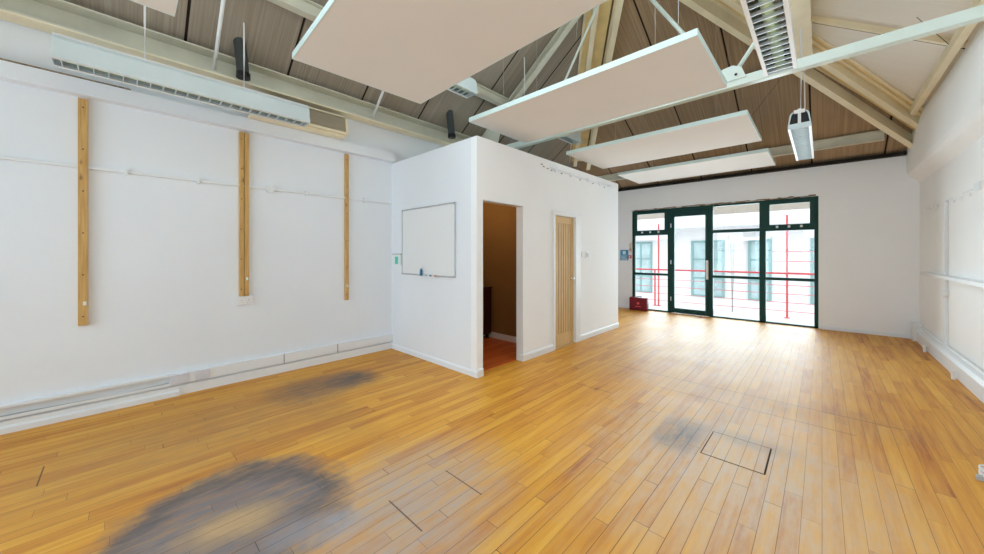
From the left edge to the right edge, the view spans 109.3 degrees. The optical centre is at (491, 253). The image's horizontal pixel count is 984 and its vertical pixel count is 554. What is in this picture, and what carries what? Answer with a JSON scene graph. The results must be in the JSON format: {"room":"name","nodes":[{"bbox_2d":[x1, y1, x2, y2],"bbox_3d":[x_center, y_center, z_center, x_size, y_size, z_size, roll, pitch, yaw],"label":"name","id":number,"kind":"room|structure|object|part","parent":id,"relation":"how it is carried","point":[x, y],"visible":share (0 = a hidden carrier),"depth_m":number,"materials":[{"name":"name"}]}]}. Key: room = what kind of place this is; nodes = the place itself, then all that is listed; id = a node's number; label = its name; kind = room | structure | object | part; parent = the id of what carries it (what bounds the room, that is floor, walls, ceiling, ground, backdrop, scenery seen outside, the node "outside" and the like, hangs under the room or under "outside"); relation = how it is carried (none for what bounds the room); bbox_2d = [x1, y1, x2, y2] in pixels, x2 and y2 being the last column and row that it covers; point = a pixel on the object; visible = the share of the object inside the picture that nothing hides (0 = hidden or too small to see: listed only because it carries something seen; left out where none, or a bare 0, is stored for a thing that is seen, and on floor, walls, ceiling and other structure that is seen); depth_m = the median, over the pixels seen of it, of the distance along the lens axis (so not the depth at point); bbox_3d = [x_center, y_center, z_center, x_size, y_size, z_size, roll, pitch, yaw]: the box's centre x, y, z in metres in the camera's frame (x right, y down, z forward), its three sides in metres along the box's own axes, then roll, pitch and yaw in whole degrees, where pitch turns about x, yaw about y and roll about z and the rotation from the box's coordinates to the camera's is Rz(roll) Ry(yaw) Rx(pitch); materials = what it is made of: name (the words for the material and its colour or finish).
{"room":"empty office","nodes":[
{"label":"empty office","id":0,"kind":"room"},
{"bbox_2d":[0,19,443,420],"bbox_3d":[-1.372,-0.350,5.688,0.150,3.600,12.780,0,0,43],"label":"wall","id":1,"kind":"structure","parent":0,"point":[163,253],"depth_m":3.53,"materials":[{"name":"white paint"}]},
{"bbox_2d":[0,58,130,89],"bbox_3d":[-4.554,-1.548,2.139,0.102,0.010,3.250,0,0,43],"label":"trim","id":2,"kind":"structure","parent":1,"relation":"attached to","point":[0,58],"depth_m":2.99,"materials":[{"name":"brown paint"}]},
{"bbox_2d":[78,97,87,325],"bbox_3d":[-3.665,-0.375,3.128,0.036,2.030,0.060,0,0,43],"label":"batten","id":3,"kind":"object","parent":1,"relation":"attached to","point":[82,103],"visible":1,"depth_m":3.12,"materials":[{"name":"brown wood"}]},
{"bbox_2d":[0,389,179,434],"bbox_3d":[-4.442,1.420,2.274,0.020,0.060,3.600,0,0,43],"label":"trim","id":4,"kind":"structure","parent":1,"relation":"attached to","point":[16,427],"depth_m":3.11,"materials":[{"name":"white wood"}]},
{"bbox_2d":[0,342,391,426],"bbox_3d":[-3.624,1.400,3.176,0.030,0.100,6.035,0,0,43],"label":"baseboard","id":5,"kind":"structure","parent":1,"relation":"attached to","point":[204,384],"depth_m":3.86,"materials":[{"name":"white wood"}]},
{"bbox_2d":[0,156,391,203],"bbox_3d":[-3.615,-0.780,3.178,0.040,0.089,6.050,0,0,43],"label":"conduit","id":6,"kind":"object","parent":1,"relation":"attached to","point":[269,188],"visible":1,"depth_m":3.56,"materials":[{"name":"white plastic"}]},
{"bbox_2d":[0,333,392,420],"bbox_3d":[-3.608,1.280,3.172,0.058,0.118,6.050,0,0,43],"label":"dado trunking","id":7,"kind":"object","parent":1,"relation":"attached to","point":[27,407],"visible":1,"depth_m":3.50,"materials":[{"name":"grey plastic"}]},
{"bbox_3d":[-3.197,1.280,3.574,0.013,0.096,0.140,0,0,43],"label":"blank plate","id":8,"kind":"part","parent":7,"relation":"part of","materials":[{"name":"white plastic"}]},
{"bbox_3d":[-3.073,1.280,3.705,0.013,0.096,0.120,0,0,43],"label":"blank plate","id":9,"kind":"part","parent":7,"relation":"part of","materials":[{"name":"white plastic"}]},
{"bbox_2d":[0,60,394,162],"bbox_3d":[-3.593,-1.478,3.157,0.100,0.145,6.050,0,0,43],"label":"trim","id":10,"kind":"structure","parent":1,"relation":"attached to","point":[11,72],"depth_m":3.48,"materials":[{"name":"white metal"}]},
{"bbox_2d":[0,0,470,145],"bbox_3d":[-1.351,-2.018,5.462,0.172,0.245,12.480,0,0,43],"label":"beam","id":11,"kind":"structure","parent":1,"relation":"attached to","point":[62,17],"depth_m":3.61,"materials":[{"name":"beige metal"}]},
{"bbox_2d":[210,0,225,71],"bbox_3d":[-2.718,-2.250,3.478,0.711,0.663,0.060,0,0,43],"label":"rod","id":12,"kind":"object","parent":11,"relation":"on","point":[222,5],"visible":0.86,"depth_m":3.49,"materials":[{"name":"beige metal"}]},
{"bbox_2d":[371,91,383,118],"bbox_3d":[-1.488,-2.250,4.779,0.711,0.663,0.060,0,0,43],"label":"rod","id":13,"kind":"object","parent":11,"relation":"on","point":[382,92],"visible":0.44,"depth_m":4.88,"materials":[{"name":"beige metal"}]},
{"bbox_2d":[239,131,248,295],"bbox_3d":[-2.842,-0.455,3.998,0.036,1.870,0.095,0,0,43],"label":"batten","id":14,"kind":"object","parent":1,"relation":"attached to","point":[243,137],"visible":1,"depth_m":3.98,"materials":[{"name":"brown wood"}]},
{"bbox_2d":[236,296,252,304],"bbox_3d":[-2.836,0.532,4.000,0.042,0.095,0.155,0,0,43],"label":"wall socket","id":15,"kind":"object","parent":1,"relation":"attached to","point":[244,300],"visible":1,"depth_m":3.99,"materials":[{"name":"white plastic"}]},
{"bbox_2d":[247,106,347,139],"bbox_3d":[-2.371,-1.687,4.334,0.258,0.283,1.080,0,0,43],"label":"wall heater","id":16,"kind":"object","parent":1,"relation":"attached to","point":[323,123],"visible":0.5,"depth_m":4.43,"materials":[{"name":"beige metal"}]},
{"bbox_2d":[344,154,348,299],"bbox_3d":[-2.026,-0.375,4.861,0.036,2.030,0.050,0,0,43],"label":"batten","id":17,"kind":"object","parent":1,"relation":"attached to","point":[346,156],"visible":1,"depth_m":4.85,"materials":[{"name":"brown wood"}]},
{"bbox_2d":[64,0,579,169],"bbox_3d":[-1.045,-2.802,4.666,1.730,1.349,11.745,0,0,43],"label":"ceiling","id":18,"kind":"structure","parent":0,"point":[272,31],"depth_m":4.21,"materials":[{"name":"brown wood"}]},
{"bbox_2d":[50,6,309,126],"bbox_3d":[-2.830,-1.978,3.440,0.205,0.911,1.878,0,0,43],"label":"strip light","id":19,"kind":"object","parent":18,"relation":"hanging from","point":[69,53],"visible":0.98,"depth_m":3.20,"materials":[{"name":"white metal"}]},
{"bbox_3d":[-3.116,-2.074,3.132,0.024,0.718,0.016,0,0,43],"label":"chain","id":20,"kind":"part","parent":19,"relation":"part of","materials":[{"name":"white plastic"}]},
{"bbox_3d":[-2.607,-2.074,3.670,0.024,0.718,0.016,0,0,43],"label":"chain","id":21,"kind":"part","parent":19,"relation":"part of","materials":[{"name":"white plastic"}]},
{"bbox_2d":[233,37,250,80],"bbox_3d":[-2.726,-2.128,3.799,0.166,0.426,0.130,0,0,-7],"label":"loudspeaker","id":22,"kind":"object","parent":18,"relation":"attached to","point":[242,73],"visible":0.95,"depth_m":3.75,"materials":[{"name":"black plastic"}]},
{"bbox_2d":[267,0,584,143],"bbox_3d":[-1.505,-2.635,4.259,0.100,0.150,10.480,0,0,43],"label":"purlin","id":23,"kind":"object","parent":18,"relation":"attached to","point":[308,9],"visible":0.28,"depth_m":3.78,"materials":[{"name":"beige wood"}]},
{"bbox_2d":[446,110,455,138],"bbox_3d":[-0.689,-2.172,5.836,0.166,0.455,0.130,0,0,-7],"label":"pipe","id":24,"kind":"object","parent":18,"relation":"attached to","point":[450,120],"visible":0.98,"depth_m":5.79,"materials":[{"name":"black metal"}]},
{"bbox_2d":[447,77,477,97],"bbox_3d":[-0.913,-2.648,4.070,0.205,1.002,1.878,0,0,43],"label":"strip light","id":25,"kind":"object","parent":18,"relation":"hanging from","point":[469,85],"visible":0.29,"depth_m":4.62,"materials":[{"name":"white metal"}]},
{"bbox_2d":[524,57,524,95],"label":"strip light","id":26,"kind":"object","parent":18,"relation":"hanging from","point":[524,57],"depth_m":5.57,"materials":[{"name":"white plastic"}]},
{"bbox_3d":[0.519,-2.744,5.579,0.024,0.809,0.016,0,0,43],"label":"chain","id":27,"kind":"part","parent":26,"relation":"part of","materials":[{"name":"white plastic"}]},
{"bbox_2d":[558,132,580,143],"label":"strip light","id":28,"kind":"object","parent":18,"relation":"hanging from","point":[573,138],"depth_m":6.60,"materials":[{"name":"white plastic"}]},
{"bbox_2d":[570,0,623,169],"bbox_3d":[1.842,-3.009,6.866,0.637,1.838,3.998,0,0,9],"label":"rafter","id":29,"kind":"object","parent":18,"relation":"attached to","point":[592,48],"visible":0.38,"depth_m":5.74,"materials":[{"name":"beige wood"}]},
{"bbox_3d":[1.652,-3.099,6.851,2.264,1.618,3.229,0,0,43],"label":"edge rail","id":30,"kind":"part","parent":29,"relation":"part of","materials":[{"name":"beige wood"}]},
{"bbox_2d":[392,138,477,377],"bbox_3d":[-0.829,0.030,4.765,1.908,2.840,0.114,0,0,43],"label":"wall","id":31,"kind":"structure","parent":0,"point":[431,316],"depth_m":4.62,"materials":[{"name":"white paint"}]},
{"bbox_2d":[392,254,401,264],"bbox_3d":[-1.429,0.078,5.256,0.230,0.164,0.026,0,0,43],"label":"wall sign","id":32,"kind":"object","parent":31,"relation":"attached to","point":[397,258],"visible":1,"depth_m":5.23,"materials":[{"name":"plastic"}]},
{"bbox_2d":[402,202,455,277],"bbox_3d":[-0.905,-0.172,4.734,1.204,0.953,0.065,0,0,43],"label":"whiteboard","id":33,"kind":"object","parent":31,"relation":"attached to","point":[428,232],"visible":0.98,"depth_m":4.68,"materials":[{"name":"plastic"}]},
{"bbox_2d":[0,307,983,553],"bbox_3d":[0.809,1.507,3.461,6.280,0.126,12.540,0,0,43],"label":"floor","id":34,"kind":"structure","parent":0,"point":[592,445],"depth_m":2.49,"materials":[{"name":"brown wood"}]},
{"bbox_2d":[483,286,491,337],"bbox_3d":[-0.394,1.002,6.053,0.650,0.884,0.485,0,0,43],"label":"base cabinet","id":35,"kind":"object","parent":34,"relation":"on","point":[486,289],"visible":0.09,"depth_m":5.94,"materials":[{"name":"black wood"}]},
{"bbox_2d":[629,296,648,310],"bbox_3d":[3.790,1.267,9.007,0.450,0.362,0.143,0,0,43],"label":"case","id":36,"kind":"object","parent":34,"relation":"on","point":[640,303],"visible":1,"depth_m":8.95,"materials":[{"name":"red plastic"}]},
{"bbox_2d":[700,431,771,474],"bbox_3d":[1.800,1.449,2.571,0.377,0.002,0.422,0,0,43],"label":"floor hatch","id":37,"kind":"object","parent":34,"relation":"on","point":[745,454],"visible":1,"depth_m":2.55,"materials":[{"name":"brown wood"}]},
{"bbox_2d":[949,370,955,379],"bbox_3d":[5.334,1.400,4.040,0.049,0.102,0.048,0,0,43],"label":"pipe stub","id":38,"kind":"object","parent":34,"relation":"on","point":[952,372],"visible":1,"depth_m":4.03,"materials":[{"name":"white plastic"}]},
{"bbox_3d":[5.336,1.413,4.038,0.039,0.077,0.034,0,0,43],"label":"stem","id":39,"kind":"part","parent":38,"relation":"part of","materials":[{"name":"white plastic"}]},
{"bbox_2d":[975,464,983,481],"bbox_3d":[3.366,1.348,2.245,0.530,0.201,0.126,0,0,-5],"label":"coiled cable","id":40,"kind":"object","parent":34,"relation":"on","point":[980,476],"visible":1,"depth_m":2.24,"materials":[{"name":"white plastic"}]},
{"bbox_2d":[483,202,515,336],"bbox_3d":[-0.313,0.090,5.396,1.789,2.720,1.509,0,0,43],"label":"wall","id":41,"kind":"structure","parent":0,"point":[499,221],"depth_m":5.92,"materials":[{"name":"brown paint"}]},
{"bbox_2d":[483,332,515,342],"bbox_3d":[0.164,1.397,5.887,1.748,0.094,0.020,0,0,43],"label":"baseboard","id":42,"kind":"structure","parent":41,"relation":"attached to","point":[509,338],"depth_m":5.86,"materials":[{"name":"white wood"}]},
{"bbox_2d":[471,136,618,377],"bbox_3d":[1.132,0.030,5.536,0.118,2.840,3.900,0,0,43],"label":"wall","id":43,"kind":"structure","parent":0,"point":[499,172],"depth_m":5.05,"materials":[{"name":"white paint"}]},
{"bbox_2d":[482,199,522,367],"bbox_3d":[0.114,0.398,4.479,0.114,2.104,0.783,0,0,43],"label":"trim","id":44,"kind":"structure","parent":43,"relation":"attached to","point":[519,208],"depth_m":4.75,"materials":[{"name":"white wood"}]},
{"bbox_2d":[516,353,523,361],"bbox_3d":[0.384,1.403,4.745,0.118,0.095,0.018,0,0,43],"label":"baseboard","id":45,"kind":"structure","parent":43,"relation":"attached to","point":[520,357],"depth_m":4.73,"materials":[{"name":"white wood"}]},
{"bbox_2d":[556,216,574,347],"bbox_3d":[1.144,0.425,5.511,0.120,2.026,0.576,0,0,43],"label":"door","id":46,"kind":"structure","parent":43,"relation":"in","point":[564,225],"depth_m":5.54,"materials":[{"name":"brown wood"}]},
{"bbox_2d":[556,342,574,348],"bbox_3d":[1.122,1.445,5.531,0.110,0.010,0.576,0,0,43],"label":"trim","id":47,"kind":"structure","parent":43,"relation":"attached to","point":[571,342],"depth_m":5.49,"materials":[{"name":"brown wood"}]},
{"bbox_2d":[553,210,580,349],"bbox_3d":[1.160,0.395,5.564,0.117,2.110,0.800,0,0,43],"label":"trim","id":48,"kind":"structure","parent":43,"relation":"attached to","point":[576,217],"depth_m":5.71,"materials":[{"name":"white wood"}]},
{"bbox_2d":[541,164,613,188],"bbox_3d":[1.524,-1.272,5.874,0.023,0.075,2.370,0,0,43],"label":"conduit","id":49,"kind":"object","parent":43,"relation":"attached to","point":[555,168],"visible":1,"depth_m":5.77,"materials":[{"name":"metal"}]},
{"bbox_2d":[548,14,582,58],"bbox_3d":[1.276,-3.800,5.170,0.950,0.768,2.667,0,0,43],"label":"ceiling","id":50,"kind":"structure","parent":0,"point":[571,42],"depth_m":5.68,"materials":[{"name":"brown wood"}]},
{"bbox_2d":[636,202,813,319],"bbox_3d":[8.091,0.750,11.466,28.000,7.800,1.020,0,0,43],"label":"building","id":51,"kind":"structure","parent":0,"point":[736,251],"depth_m":11.48,"materials":[{"name":"white concrete"}]},
{"bbox_3d":[5.849,0.515,13.717,0.790,1.910,0.010,0,0,43],"label":"pane","id":52,"kind":"part","parent":51,"relation":"part of","materials":[{"name":"clear glass"}]},
{"bbox_3d":[7.502,0.515,12.154,0.940,1.910,0.010,0,0,43],"label":"pane","id":53,"kind":"part","parent":51,"relation":"part of","materials":[{"name":"clear glass"}]},
{"bbox_3d":[8.555,0.515,11.157,0.540,1.910,0.010,0,0,43],"label":"pane","id":54,"kind":"part","parent":51,"relation":"part of","materials":[{"name":"clear glass"}]},
{"bbox_2d":[579,0,912,188],"bbox_3d":[3.430,-2.995,6.210,6.350,2.691,5.262,0,0,43],"label":"ceiling","id":55,"kind":"structure","parent":0,"point":[642,25],"depth_m":5.99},
{"bbox_2d":[566,59,761,168],"bbox_3d":[2.502,-2.681,5.273,2.370,2.165,1.300,0,0,43],"label":"raft","id":56,"kind":"object","parent":55,"relation":"hanging from","point":[737,128],"visible":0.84,"depth_m":4.96,"materials":[{"name":"metal"}]},
{"bbox_3d":[2.502,-1.624,5.273,2.370,0.052,1.300,0,0,43],"label":"edge trim","id":57,"kind":"part","parent":56,"relation":"part of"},
{"bbox_2d":[617,148,774,183],"bbox_3d":[3.828,-2.215,6.689,2.410,1.234,1.180,0,0,43],"label":"raft","id":58,"kind":"object","parent":55,"relation":"hanging from","point":[759,158],"visible":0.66,"depth_m":6.46,"materials":[{"name":"metal"}]},
{"bbox_2d":[596,130,884,180],"bbox_3d":[4.551,-1.970,7.615,5.350,0.160,0.110,0,0,43],"label":"purlin","id":59,"kind":"object","parent":55,"relation":"attached to","point":[873,136],"visible":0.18,"depth_m":6.19,"materials":[{"name":"beige wood"}]},
{"bbox_2d":[679,0,923,148],"bbox_3d":[4.631,-2.804,5.017,4.915,2.188,0.450,0,0,-12],"label":"rafter","id":60,"kind":"object","parent":55,"relation":"attached to","point":[729,15],"visible":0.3,"depth_m":5.14,"materials":[{"name":"beige wood"}]},
{"bbox_3d":[4.617,-2.894,4.881,4.829,1.968,0.030,0,0,-12],"label":"edge rail","id":61,"kind":"part","parent":60,"relation":"part of","materials":[{"name":"beige wood"}]},
{"bbox_3d":[4.637,-2.893,4.804,4.837,1.986,0.030,0,0,-12],"label":"edge rail","id":62,"kind":"part","parent":60,"relation":"part of","materials":[{"name":"beige wood"}]},
{"bbox_2d":[618,155,918,333],"bbox_3d":[5.143,-0.125,8.081,6.030,3.150,0.250,0,0,43],"label":"wall","id":63,"kind":"structure","parent":0,"point":[868,210],"depth_m":6.46,"materials":[{"name":"white paint"}]},
{"bbox_2d":[620,250,627,259],"bbox_3d":[3.562,0.030,9.400,0.220,0.280,0.006,0,0,43],"label":"wall sign","id":64,"kind":"object","parent":63,"relation":"attached to","point":[623,253],"visible":1,"depth_m":9.40,"materials":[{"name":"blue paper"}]},
{"bbox_2d":[629,242,631,251],"bbox_3d":[3.664,-0.175,9.260,0.069,0.270,0.069,0,0,43],"label":"intercom","id":65,"kind":"object","parent":63,"relation":"attached to","point":[630,243],"visible":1,"depth_m":9.25,"materials":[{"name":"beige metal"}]},
{"bbox_2d":[632,196,817,327],"bbox_3d":[5.047,0.160,8.037,3.610,2.580,0.125,0,0,43],"label":"window","id":66,"kind":"structure","parent":63,"relation":"in","point":[764,206],"depth_m":7.53,"materials":[{"name":"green metal"}]},
{"bbox_3d":[4.071,1.433,8.998,0.870,0.035,0.070,0,0,43],"label":"sill","id":67,"kind":"part","parent":66,"relation":"part of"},
{"bbox_2d":[670,212,708,315],"bbox_3d":[4.699,0.230,8.328,0.815,2.420,0.121,0,0,43],"label":"door","id":68,"kind":"structure","parent":66,"relation":"attached to","point":[705,312],"depth_m":8.30,"materials":[{"name":"glass"},{"name":"dark green painted metal"},{"name":"steel"}]},
{"bbox_3d":[4.953,0.370,8.046,0.050,0.440,0.061,0,0,43],"label":"handle","id":69,"kind":"part","parent":68,"relation":"part of","materials":[{"name":"white plastic"}]},
{"bbox_3d":[5.731,1.435,7.428,1.780,0.030,0.070,0,0,43],"label":"sill","id":70,"kind":"part","parent":66,"relation":"part of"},
{"bbox_2d":[634,194,815,210],"bbox_3d":[5.003,-1.146,8.041,3.602,0.036,0.040,0,0,43],"label":"trim","id":71,"kind":"structure","parent":63,"relation":"attached to","point":[813,194],"depth_m":7.78,"materials":[{"name":"brown paint"}]},
{"bbox_2d":[618,151,906,191],"bbox_3d":[5.068,-1.728,8.110,5.880,0.053,0.410,0,0,43],"label":"trim","id":72,"kind":"structure","parent":63,"relation":"on","point":[903,153],"depth_m":7.11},
{"bbox_2d":[820,325,910,338],"bbox_3d":[6.778,1.415,6.352,1.180,0.070,0.016,0,0,43],"label":"baseboard","id":73,"kind":"structure","parent":63,"relation":"attached to","point":[871,332],"depth_m":6.33,"materials":[{"name":"white wood"}]},
{"bbox_2d":[811,0,983,106],"bbox_3d":[1.576,-3.228,2.205,3.140,2.226,11.770,0,0,43],"label":"ceiling","id":74,"kind":"structure","parent":0,"point":[906,66],"depth_m":4.12,"materials":[{"name":"white paint"}]},
{"bbox_2d":[130,0,177,16],"bbox_3d":[-1.631,-2.624,1.033,2.550,2.051,1.220,0,0,43],"label":"raft","id":75,"kind":"object","parent":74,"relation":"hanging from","point":[169,7],"visible":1,"depth_m":2.24,"materials":[{"name":"metal"}]},
{"bbox_2d":[292,0,606,103],"bbox_3d":[-0.329,-2.643,2.400,1.230,2.089,2.490,0,0,-44],"label":"raft","id":76,"kind":"object","parent":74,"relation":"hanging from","point":[416,51],"visible":1,"depth_m":2.57,"materials":[{"name":"metal"}]},
{"bbox_2d":[469,0,726,142],"bbox_3d":[0.987,-2.640,3.787,2.450,2.085,1.100,0,0,43],"label":"raft","id":77,"kind":"object","parent":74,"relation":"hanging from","point":[683,66],"visible":0.94,"depth_m":3.46,"materials":[{"name":"metal"}]},
{"bbox_2d":[789,0,812,58],"bbox_3d":[1.113,-2.880,1.439,0.170,0.240,9.980,0,0,43],"label":"purlin","id":78,"kind":"object","parent":74,"relation":"attached to","point":[801,14],"visible":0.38,"depth_m":4.21,"materials":[{"name":"beige wood"}]},
{"bbox_2d":[740,0,796,76],"bbox_3d":[1.705,-2.099,2.159,0.205,1.243,1.878,0,0,43],"label":"strip light","id":79,"kind":"object","parent":78,"relation":"hanging from","point":[769,22],"visible":1,"depth_m":2.39,"materials":[{"name":"white metal"}]},
{"bbox_3d":[2.348,-1.506,2.840,0.205,0.052,0.004,0,0,43],"label":"plate","id":80,"kind":"part","parent":79,"relation":"part of","materials":[{"name":"white metal"}]},
{"bbox_2d":[788,29,813,160],"bbox_3d":[4.191,-2.089,4.708,0.205,1.263,1.878,0,0,43],"label":"strip light","id":81,"kind":"object","parent":78,"relation":"hanging from","point":[799,125],"visible":0.98,"depth_m":4.25,"materials":[{"name":"white plastic"}]},
{"bbox_3d":[3.547,-1.486,4.027,0.205,0.052,0.004,0,0,43],"label":"plate","id":82,"kind":"part","parent":81,"relation":"part of","materials":[{"name":"white metal"}]},
{"bbox_3d":[3.740,-2.185,4.226,0.024,1.070,0.016,0,0,43],"label":"chain","id":83,"kind":"part","parent":81,"relation":"part of","materials":[{"name":"white plastic"}]},
{"bbox_3d":[4.571,-2.185,5.105,0.024,1.070,0.016,0,0,43],"label":"chain","id":84,"kind":"part","parent":81,"relation":"part of","materials":[{"name":"white plastic"}]},
{"bbox_2d":[811,15,968,47],"bbox_3d":[3.925,-3.084,4.519,2.694,1.885,0.050,0,0,43],"label":"rafter","id":85,"kind":"object","parent":74,"relation":"attached to","point":[935,39],"visible":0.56,"depth_m":4.07,"materials":[{"name":"beige wood"}]},
{"bbox_2d":[909,0,983,115],"bbox_3d":[2.736,-2.165,1.438,0.070,0.110,12.250,0,0,43],"label":"beam","id":86,"kind":"structure","parent":74,"relation":"attached to","point":[961,34],"depth_m":3.88,"materials":[{"name":"beige wood"}]},
{"bbox_2d":[907,23,983,182],"bbox_3d":[2.910,-1.690,1.432,0.140,0.960,12.480,0,0,43],"label":"wall","id":87,"kind":"structure","parent":0,"point":[952,120],"depth_m":3.98,"materials":[{"name":"white paint"}]},
{"bbox_2d":[481,0,983,148],"bbox_3d":[1.877,-2.963,4.668,5.897,2.276,0.138,0,0,43],"label":"roof truss","id":88,"kind":"object","parent":87,"relation":"attached to","point":[735,76],"visible":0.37,"depth_m":3.77,"materials":[{"name":"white metal"}]},
{"bbox_3d":[0.004,-2.250,6.350,0.680,0.660,0.010,0,0,43],"label":"gusset plate","id":89,"kind":"part","parent":88,"relation":"part of","materials":[{"name":"beige metal"}]},
{"bbox_3d":[1.238,-2.930,5.298,1.269,2.058,0.036,0,0,43],"label":"rod","id":90,"kind":"part","parent":88,"relation":"part of","materials":[{"name":"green metal"}]},
{"bbox_3d":[2.223,-2.940,4.367,1.269,2.044,0.048,0,0,43],"label":"rod","id":91,"kind":"part","parent":88,"relation":"part of","materials":[{"name":"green metal"}]},
{"bbox_3d":[2.650,-2.005,3.894,0.300,0.170,0.010,0,0,43],"label":"gusset plate","id":92,"kind":"part","parent":88,"relation":"part of","materials":[{"name":"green metal"}]},
{"bbox_3d":[2.892,-2.380,3.734,0.645,0.924,0.044,0,0,43],"label":"rod","id":93,"kind":"part","parent":88,"relation":"part of","materials":[{"name":"white metal"}]},
{"bbox_2d":[919,136,983,370],"bbox_3d":[3.118,-0.380,1.442,0.150,3.660,12.780,0,0,43],"label":"wall","id":94,"kind":"structure","parent":0,"point":[959,175],"depth_m":4.25,"materials":[{"name":"white paint"}]},
{"bbox_2d":[942,201,948,344],"bbox_3d":[5.976,0.250,4.602,0.040,1.880,0.120,0,0,43],"label":"vertical trunking","id":95,"kind":"object","parent":94,"relation":"attached to","point":[945,293],"visible":0.88,"depth_m":4.59,"materials":[{"name":"white plastic"}]},
{"bbox_2d":[911,321,983,402],"bbox_3d":[2.911,1.300,1.404,0.100,0.300,12.440,0,0,43],"label":"baseboard","id":96,"kind":"structure","parent":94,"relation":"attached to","point":[967,373],"depth_m":4.22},
{"bbox_2d":[920,271,983,287],"bbox_3d":[2.755,0.307,1.214,0.065,0.065,11.950,0,0,43],"label":"rail","id":97,"kind":"object","parent":94,"relation":"attached to","point":[973,282],"visible":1,"depth_m":4.10,"materials":[{"name":"white plastic"}]},
{"bbox_2d":[926,181,981,210],"bbox_3d":[5.585,-0.695,4.175,0.020,0.110,3.542,0,0,43],"label":"conduit remnants","id":98,"kind":"object","parent":94,"relation":"attached to","point":[977,186],"visible":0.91,"depth_m":3.86,"materials":[{"name":"white plastic"}]},
{"label":"outside","id":99,"kind":"structure","parent":0,"visible":0},
{"bbox_2d":[649,304,813,325],"bbox_3d":[6.604,1.595,7.711,17.000,0.210,1.220,0,0,43],"label":"floor","id":100,"kind":"structure","parent":99,"point":[809,322],"depth_m":8.32,"materials":[{"name":"concrete"}]},
{"bbox_2d":[636,215,813,318],"bbox_3d":[6.992,0.290,7.976,16.400,2.400,0.100,0,0,43],"label":"balcony railing","id":101,"kind":"object","parent":100,"relation":"on","point":[787,251],"visible":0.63,"depth_m":8.62,"materials":[{"name":"red metal"}]},
{"bbox_3d":[4.726,0.980,10.120,0.100,1.020,0.100,0,0,43],"label":"post","id":102,"kind":"part","parent":101,"relation":"part of","materials":[{"name":"red metal"}]},
{"bbox_3d":[4.798,0.310,10.052,0.100,2.360,0.100,0,0,43],"label":"post","id":103,"kind":"part","parent":101,"relation":"part of","materials":[{"name":"red metal"}]},
{"bbox_3d":[6.992,0.450,7.976,16.400,0.046,0.048,0,0,43],"label":"rail","id":104,"kind":"part","parent":101,"relation":"part of","materials":[{"name":"red metal"}]},
{"bbox_3d":[6.854,0.290,8.107,0.100,2.400,0.100,0,0,43],"label":"post","id":105,"kind":"part","parent":101,"relation":"part of","materials":[{"name":"red metal"}]},
{"bbox_3d":[6.967,0.060,8.001,0.830,0.236,0.016,0,0,43],"label":"short rail","id":106,"kind":"part","parent":101,"relation":"part of","materials":[{"name":"red metal"}]}
]}

